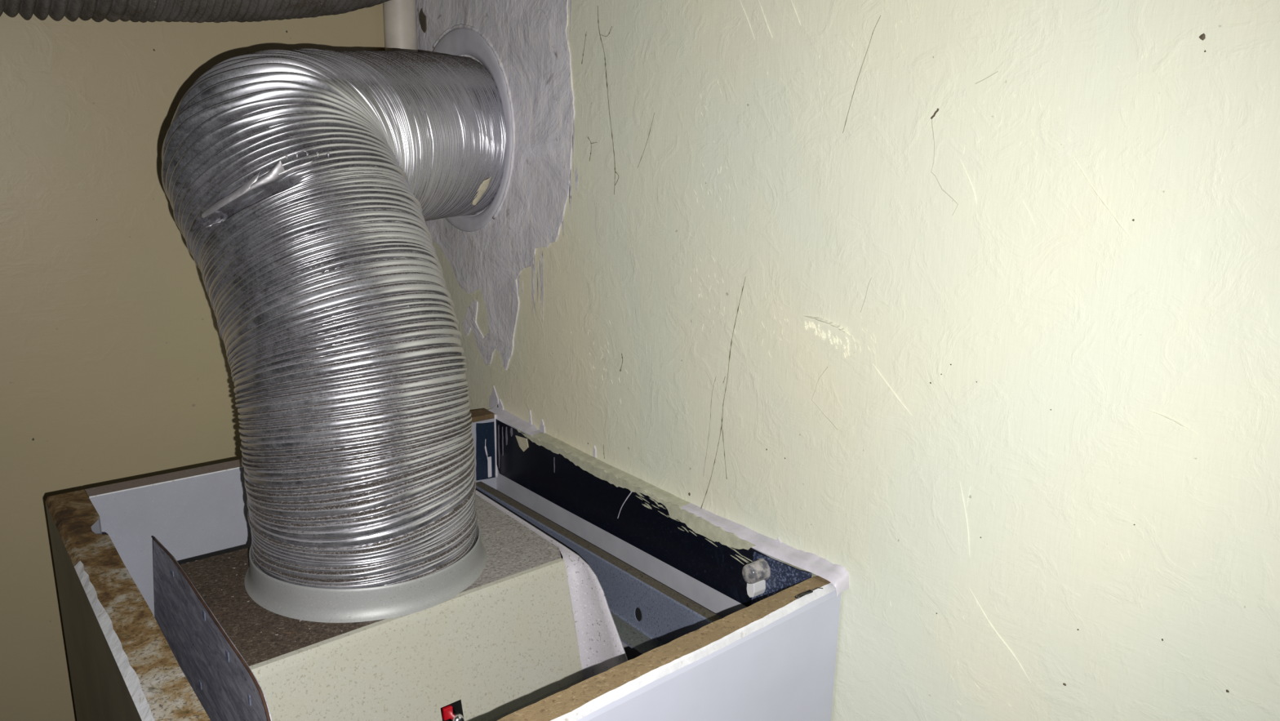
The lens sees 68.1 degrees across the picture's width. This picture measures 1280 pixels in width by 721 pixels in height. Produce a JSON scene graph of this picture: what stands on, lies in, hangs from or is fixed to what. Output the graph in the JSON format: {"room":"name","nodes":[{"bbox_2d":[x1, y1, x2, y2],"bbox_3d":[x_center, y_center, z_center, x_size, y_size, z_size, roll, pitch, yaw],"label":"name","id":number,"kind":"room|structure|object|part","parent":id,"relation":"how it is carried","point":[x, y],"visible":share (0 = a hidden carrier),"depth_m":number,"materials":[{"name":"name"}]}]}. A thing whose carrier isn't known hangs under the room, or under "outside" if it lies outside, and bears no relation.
{"room":"kitchen","nodes":[
{"label":"kitchen","id":0,"kind":"room"},
{"bbox_2d":[0,3,385,720],"bbox_3d":[-1.100,0.053,0.514,2.074,2.200,0.121,-10,18,-37],"label":"wall","id":1,"kind":"structure","parent":0,"point":[114,366],"depth_m":0.89,"materials":[{"name":"beige paint"}]},
{"bbox_2d":[382,0,417,52],"bbox_3d":[-0.257,-0.070,1.064,0.034,2.200,0.034,-10,18,-37],"label":"pipe","id":2,"kind":"object","parent":1,"relation":"attached to","point":[400,24],"visible":0.2,"depth_m":0.98,"materials":[{"name":"white paint"}]},
{"bbox_2d":[44,386,848,720],"bbox_3d":[-0.173,0.602,0.813,0.408,1.026,0.507,-10,18,-37],"label":"base cabinet","id":3,"kind":"object","parent":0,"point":[771,655],"visible":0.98,"depth_m":0.68,"materials":[{"name":"white laminate"},{"name":"brown chipboard"},{"name":"lilac white laminate"}]},
{"bbox_3d":[-0.322,0.641,0.699,0.028,1.000,0.485,-10,18,-37],"label":"panel","id":4,"kind":"part","parent":3,"relation":"part of","materials":[{"name":"brown laminate"}]},
{"bbox_3d":[-0.306,0.565,0.998,0.378,1.000,0.020,-10,18,-37],"label":"panel","id":5,"kind":"part","parent":3,"relation":"part of","materials":[{"name":"white laminate"}]},
{"bbox_2d":[151,481,722,720],"bbox_3d":[-0.178,0.613,0.818,0.344,1.002,0.426,-10,18,-37],"label":"hood","id":6,"kind":"object","parent":3,"relation":"in","point":[535,611],"visible":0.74,"depth_m":0.66,"materials":[{"name":"metal"}]},
{"bbox_3d":[-0.297,0.267,0.664,0.001,0.223,0.361,-10,18,-37],"label":"plate","id":7,"kind":"part","parent":6,"relation":"part of","materials":[{"name":"metal"}]},
{"bbox_2d":[161,48,506,588],"bbox_3d":[-0.232,-0.073,0.798,0.234,0.375,0.472,1,14,0],"label":"flexible duct","id":8,"kind":"object","parent":6,"relation":"attached to","point":[302,186],"visible":0.99,"depth_m":0.62,"materials":[{"name":"metal"}]},
{"bbox_2d":[442,705,453,719],"bbox_3d":[-0.130,0.237,0.638,0.007,0.008,0.004,-10,18,-37],"label":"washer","id":9,"kind":"object","parent":6,"relation":"in","point":[447,711],"depth_m":0.64,"materials":[{"name":"plastic"}]},
{"bbox_3d":[-0.075,0.247,0.764,0.013,0.221,0.247,-10,18,-37],"label":"plate","id":10,"kind":"part","parent":6,"relation":"part of","materials":[{"name":"metal"}]},
{"bbox_3d":[-0.021,0.587,0.938,0.011,0.999,0.432,-10,18,-37],"label":"panel","id":11,"kind":"part","parent":3,"relation":"part of","materials":[{"name":"black laminate"}]},
{"bbox_3d":[-0.033,0.662,0.641,0.408,1.000,0.024,-11,19,-40],"label":"panel","id":12,"kind":"part","parent":3,"relation":"part of","materials":[{"name":"white laminate"}]},
{"bbox_2d":[416,0,1279,720],"bbox_3d":[0.471,0.139,0.301,0.122,2.200,2.418,-10,18,-37],"label":"wall","id":13,"kind":"structure","parent":0,"point":[1004,358],"depth_m":0.56,"materials":[{"name":"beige paint"}]},
{"bbox_2d":[0,0,389,22],"bbox_3d":[-0.493,-0.366,0.641,0.948,0.250,0.195,-10,18,-37],"label":"flexible duct","id":14,"kind":"object","parent":13,"relation":"attached to","point":[134,11],"visible":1,"depth_m":0.73,"materials":[{"name":"grey metal"}]},
{"bbox_2d":[431,23,515,231],"bbox_3d":[-0.170,-0.231,0.955,0.006,0.207,0.171,-10,18,-37],"label":"duct collar","id":15,"kind":"object","parent":13,"relation":"attached to","point":[460,41],"depth_m":0.92,"materials":[{"name":"grey plastic"}]},
{"bbox_2d":[581,5,618,194],"bbox_3d":[-0.033,-0.213,0.779,0.001,0.148,0.054,-10,18,-37],"label":"strand","id":16,"kind":"object","parent":13,"relation":"attached to","point":[597,6],"visible":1,"depth_m":0.77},
{"bbox_2d":[637,112,654,167],"bbox_3d":[0.005,-0.172,0.740,0.001,0.043,0.020,-10,18,-37],"label":"strand","id":17,"kind":"object","parent":13,"relation":"attached to","point":[654,113],"visible":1,"depth_m":0.74,"materials":[{"name":"grey"}]},
{"bbox_2d":[701,279,745,507],"bbox_3d":[0.062,0.029,0.712,0.001,0.192,0.038,-10,18,-37],"label":"strand","id":18,"kind":"object","parent":13,"relation":"attached to","point":[744,279],"visible":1,"depth_m":0.71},
{"bbox_2d":[842,15,880,133],"bbox_3d":[0.134,-0.172,0.572,0.001,0.068,0.022,-10,18,-37],"label":"strand","id":19,"kind":"object","parent":13,"relation":"attached to","point":[880,15],"visible":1,"depth_m":0.57,"materials":[{"name":"grey"}]}
]}

